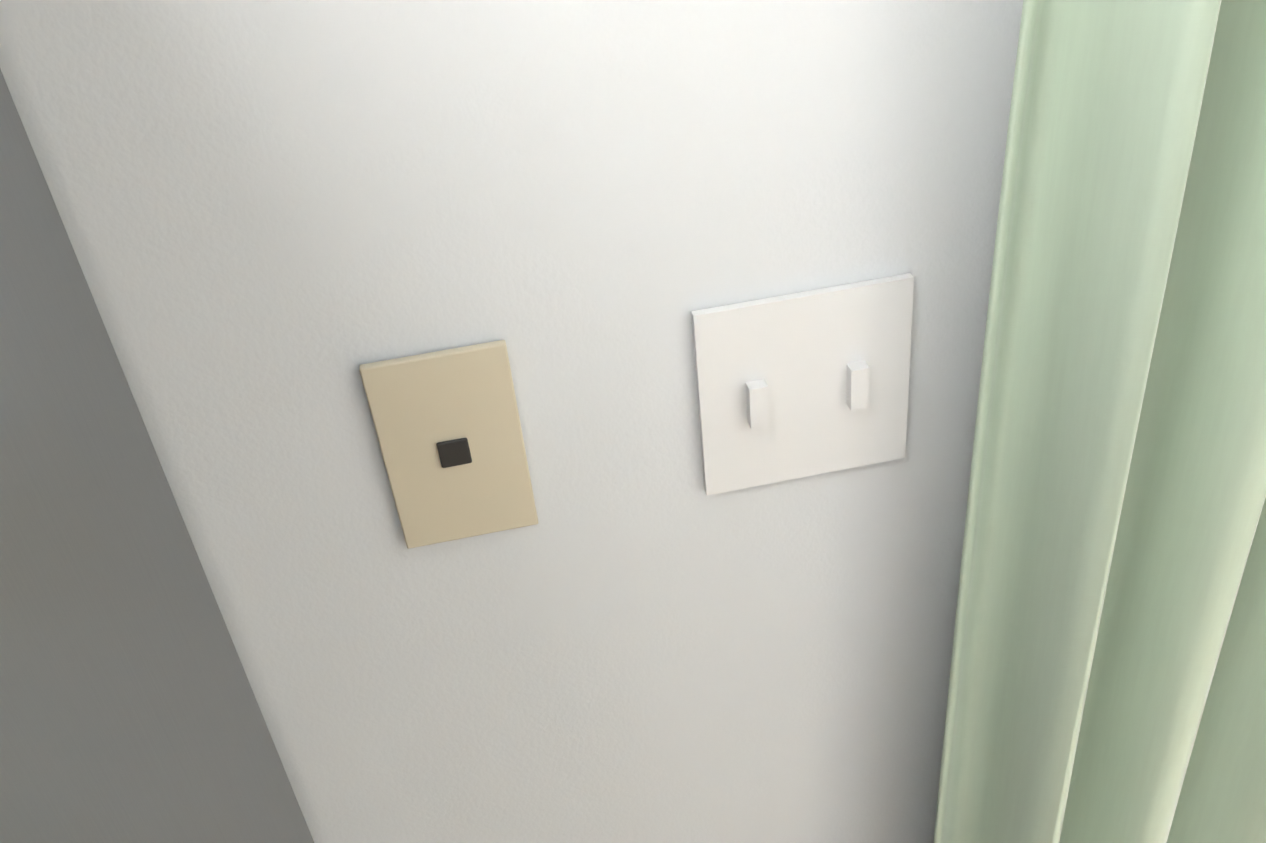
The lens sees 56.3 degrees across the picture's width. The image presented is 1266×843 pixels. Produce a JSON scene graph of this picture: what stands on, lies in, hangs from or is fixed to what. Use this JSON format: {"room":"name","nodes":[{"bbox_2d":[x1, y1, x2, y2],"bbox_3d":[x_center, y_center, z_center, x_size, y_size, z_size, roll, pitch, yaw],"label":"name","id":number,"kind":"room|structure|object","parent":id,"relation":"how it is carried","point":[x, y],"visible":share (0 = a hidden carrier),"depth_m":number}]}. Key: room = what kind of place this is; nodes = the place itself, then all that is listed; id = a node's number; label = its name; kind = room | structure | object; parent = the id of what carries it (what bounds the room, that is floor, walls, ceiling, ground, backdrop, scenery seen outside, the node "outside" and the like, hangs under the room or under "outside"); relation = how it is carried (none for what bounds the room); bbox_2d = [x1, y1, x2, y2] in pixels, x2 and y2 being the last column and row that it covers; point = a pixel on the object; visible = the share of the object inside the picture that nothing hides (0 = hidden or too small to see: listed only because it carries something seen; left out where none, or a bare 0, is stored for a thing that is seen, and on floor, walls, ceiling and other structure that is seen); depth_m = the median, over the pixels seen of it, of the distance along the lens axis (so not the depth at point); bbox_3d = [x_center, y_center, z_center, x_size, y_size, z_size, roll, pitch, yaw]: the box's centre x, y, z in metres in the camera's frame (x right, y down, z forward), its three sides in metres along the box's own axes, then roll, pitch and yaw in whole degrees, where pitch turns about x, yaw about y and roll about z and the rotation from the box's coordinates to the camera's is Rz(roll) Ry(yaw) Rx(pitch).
{"room":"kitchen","nodes":[
{"label":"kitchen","id":0,"kind":"room"},
{"bbox_2d":[0,0,1022,842],"bbox_3d":[1.157,2.289,-2.661,5.900,2.440,8.600,-10,35,-6],"label":"wall","id":1,"kind":"structure","parent":0,"point":[282,220],"depth_m":0.59},
{"bbox_2d":[359,340,537,548],"bbox_3d":[-0.092,0.015,0.610,0.072,0.116,0.007,-10,35,-6],"label":"wall plate","id":2,"kind":"object","parent":1,"relation":"attached to","point":[447,425],"visible":1,"depth_m":0.60},
{"bbox_2d":[691,273,913,494],"bbox_3d":[0.092,-0.015,0.628,0.115,0.115,0.012,-10,35,-6],"label":"switch plate","id":3,"kind":"object","parent":1,"relation":"attached to","point":[802,384],"visible":1,"depth_m":0.62},
{"bbox_2d":[933,0,1265,842],"bbox_3d":[1.476,-0.054,0.838,2.860,2.150,0.129,-10,35,-6],"label":"curtain","id":4,"kind":"object","parent":1,"relation":"hanging from","point":[1107,680],"visible":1,"depth_m":0.59},
{"bbox_3d":[0.703,1.805,0.277,5.750,0.060,3.120,-10,35,-6],"label":"floor","id":5,"kind":"structure","parent":0,"visible":0},
{"bbox_2d":[0,69,313,842],"bbox_3d":[-0.551,0.697,0.472,0.902,1.753,0.772,-10,35,-6],"label":"refrigerator","id":6,"kind":"object","parent":5,"relation":"on","point":[130,711],"depth_m":0.46}
]}

